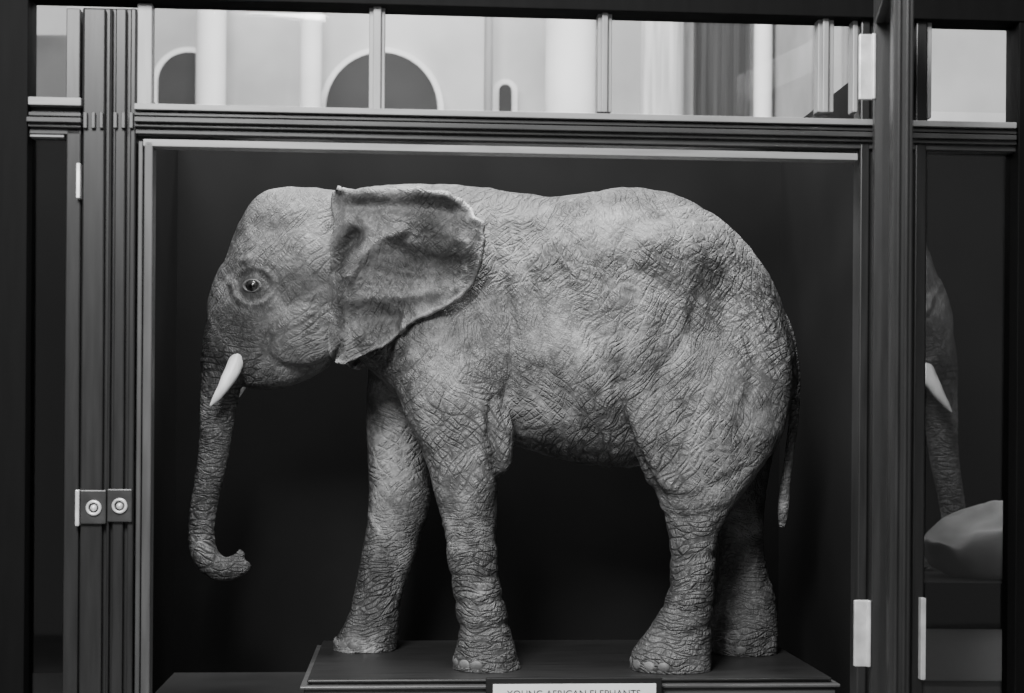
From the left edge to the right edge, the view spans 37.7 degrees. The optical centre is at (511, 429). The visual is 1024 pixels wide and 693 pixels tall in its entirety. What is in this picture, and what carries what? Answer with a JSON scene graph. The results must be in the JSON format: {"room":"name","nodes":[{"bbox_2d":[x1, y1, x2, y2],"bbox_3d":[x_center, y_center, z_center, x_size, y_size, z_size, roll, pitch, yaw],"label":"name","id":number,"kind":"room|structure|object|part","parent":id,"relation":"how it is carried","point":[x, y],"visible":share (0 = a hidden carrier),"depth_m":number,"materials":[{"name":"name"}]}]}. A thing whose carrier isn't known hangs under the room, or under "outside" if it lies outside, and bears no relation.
{"room":"museum","nodes":[
{"label":"museum","id":0,"kind":"room"},
{"bbox_2d":[37,5,1005,121],"bbox_3d":[0.014,-1.988,9.700,16.000,7.000,0.200,0,0,0],"label":"wall","id":1,"kind":"structure","parent":0,"point":[968,82],"depth_m":9.60,"materials":[{"name":"paint"}]},
{"bbox_2d":[36,35,65,96],"bbox_3d":[-3.408,-0.498,9.490,1.310,3.973,0.180,0,0,0],"label":"wall","id":2,"kind":"structure","parent":1,"relation":"attached to","point":[51,49],"depth_m":9.40,"materials":[{"name":"white paint"}]},
{"bbox_2d":[154,47,195,103],"bbox_3d":[-2.076,-0.475,9.555,0.458,3.926,0.070,0,0,0],"label":"archway","id":3,"kind":"object","parent":1,"relation":"attached to","point":[175,73],"visible":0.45,"depth_m":9.52,"materials":[{"name":"white paint"}]},
{"bbox_2d":[322,47,443,109],"bbox_3d":[-0.841,-0.471,9.555,0.789,3.935,0.070,0,0,0],"label":"archway","id":4,"kind":"object","parent":1,"relation":"attached to","point":[409,83],"visible":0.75,"depth_m":9.52,"materials":[{"name":"white paint"}]},
{"bbox_2d":[493,79,517,111],"bbox_3d":[-0.055,-0.367,9.555,0.159,3.736,0.070,0,0,0],"label":"archway","id":5,"kind":"object","parent":1,"relation":"attached to","point":[505,91],"visible":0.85,"depth_m":9.55,"materials":[{"name":"white paint"}]},
{"bbox_2d":[772,25,813,117],"bbox_3d":[1.766,-1.226,9.490,0.248,5.500,0.180,0,0,0],"label":"wall","id":6,"kind":"structure","parent":1,"relation":"attached to","point":[792,45],"depth_m":9.40,"materials":[{"name":"paint"}]},
{"bbox_2d":[693,23,750,116],"bbox_3d":[1.298,-1.729,9.315,0.347,4.500,0.070,0,0,0],"label":"curtain","id":7,"kind":"object","parent":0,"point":[721,51],"visible":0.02,"depth_m":9.30,"materials":[{"name":"grey fabric"}]},
{"bbox_3d":[-0.011,1.537,3.450,16.000,0.050,12.900,0,0,0],"label":"floor","id":8,"kind":"structure","parent":0,"visible":0},
{"bbox_2d":[195,10,225,104],"bbox_3d":[-1.861,-1.601,9.250,0.234,6.200,0.234,0,0,0],"label":"shaft","id":9,"kind":"object","parent":8,"relation":"on","point":[210,24],"visible":0.05,"depth_m":9.17,"materials":[{"name":"white paint"}]},
{"bbox_2d":[300,12,321,106],"bbox_3d":[-1.244,-1.597,9.250,0.172,6.200,0.172,0,0,0],"label":"shaft","id":10,"kind":"object","parent":8,"relation":"on","point":[310,23],"visible":0.06,"depth_m":9.19,"materials":[{"name":"white paint"}]},
{"bbox_2d":[484,17,492,110],"bbox_3d":[-0.150,-1.589,9.250,0.070,6.200,0.070,0,0,0],"label":"shaft","id":11,"kind":"object","parent":8,"relation":"on","point":[488,21],"visible":0.05,"depth_m":9.23,"materials":[{"name":"stone"}]},
{"bbox_2d":[0,0,1023,692],"bbox_3d":[0.051,0.047,5.703,6.200,2.930,3.205,0,0,-4],"label":"display case","id":12,"kind":"object","parent":8,"relation":"on","point":[121,210],"visible":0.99,"depth_m":4.99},
{"bbox_2d":[188,184,799,674],"bbox_3d":[-0.063,-0.028,5.005,2.027,1.579,0.741,0,0,-2],"label":"elephant","id":13,"kind":"object","parent":12,"relation":"on","point":[625,327],"visible":1,"depth_m":4.74},
{"bbox_3d":[0.057,-0.831,4.149,2.744,0.091,0.105,0,0,-4],"label":"cornice","id":14,"kind":"part","parent":12,"relation":"part of","materials":[{"name":"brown wood"}]},
{"bbox_3d":[0.051,-0.822,4.141,2.724,0.123,0.080,0,0,-4],"label":"sill and door head","id":15,"kind":"part","parent":12,"relation":"part of","materials":[{"name":"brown wood"}]},
{"bbox_2d":[300,640,839,692],"bbox_3d":[0.158,0.837,5.001,1.679,0.169,0.911,0,0,-4],"label":"plinth","id":16,"kind":"object","parent":12,"relation":"in","point":[416,666],"depth_m":4.69,"materials":[{"name":"black wood"}]},
{"bbox_2d":[853,0,913,692],"bbox_3d":[0.915,-0.132,3.731,0.090,2.100,0.688,0,0,10],"label":"post","id":17,"kind":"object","parent":12,"relation":"attached to","point":[893,20],"depth_m":3.44,"materials":[{"name":"black wood"}]},
{"bbox_3d":[0.940,-0.212,3.994,0.046,1.682,0.023,0,0,0],"label":"leaf hinges","id":18,"kind":"part","parent":17,"relation":"part of","materials":[{"name":"silver metal"}]},
{"bbox_2d":[924,245,965,570],"bbox_3d":[0.738,-0.029,6.557,2.503,1.950,0.916,0,0,2],"label":"elephant","id":19,"kind":"object","parent":12,"relation":"on","point":[941,406],"visible":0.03,"depth_m":6.48},
{"bbox_2d":[923,571,1001,680],"bbox_3d":[2.073,0.750,5.765,1.244,0.369,0.430,0,0,0],"label":"pedestal","id":20,"kind":"object","parent":12,"relation":"on","point":[964,615],"visible":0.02,"depth_m":5.56,"materials":[{"name":"paint"}]},
{"bbox_3d":[2.072,0.837,5.765,1.224,0.196,0.410,0,0,0],"label":"grey panel","id":21,"kind":"part","parent":20,"relation":"part of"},
{"bbox_2d":[924,500,1002,579],"bbox_3d":[1.935,0.416,5.770,0.708,0.298,0.340,0,0,0],"label":"boulder","id":22,"kind":"object","parent":20,"relation":"on","point":[967,542],"visible":0.79,"depth_m":5.68,"materials":[{"name":"grey stone"}]},
{"bbox_2d":[545,19,595,112],"bbox_3d":[0.356,-1.586,9.250,0.398,6.200,0.398,0,0,0],"label":"shaft","id":23,"kind":"object","parent":8,"relation":"on","point":[570,44],"visible":0.06,"depth_m":9.12,"materials":[{"name":"white paint"}]},
{"bbox_2d":[640,21,683,114],"bbox_3d":[0.920,-1.582,9.250,0.343,6.200,0.343,0,0,0],"label":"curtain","id":24,"kind":"object","parent":8,"relation":"on","point":[661,43],"visible":0.09,"depth_m":9.13,"materials":[{"name":"fabric"}]},
{"bbox_2d":[754,24,771,116],"bbox_3d":[1.543,-1.577,9.250,0.140,6.200,0.140,0,0,0],"label":"shaft","id":25,"kind":"object","parent":8,"relation":"on","point":[762,33],"visible":0.05,"depth_m":9.20,"materials":[{"name":"white paint"}]},
{"bbox_2d":[842,26,848,86],"bbox_3d":[2.055,-1.574,9.250,0.062,6.200,0.062,0,0,0],"label":"shaft","id":26,"kind":"object","parent":8,"relation":"on","point":[845,30],"visible":0.06,"depth_m":9.23,"materials":[{"name":"stone"}]}
]}

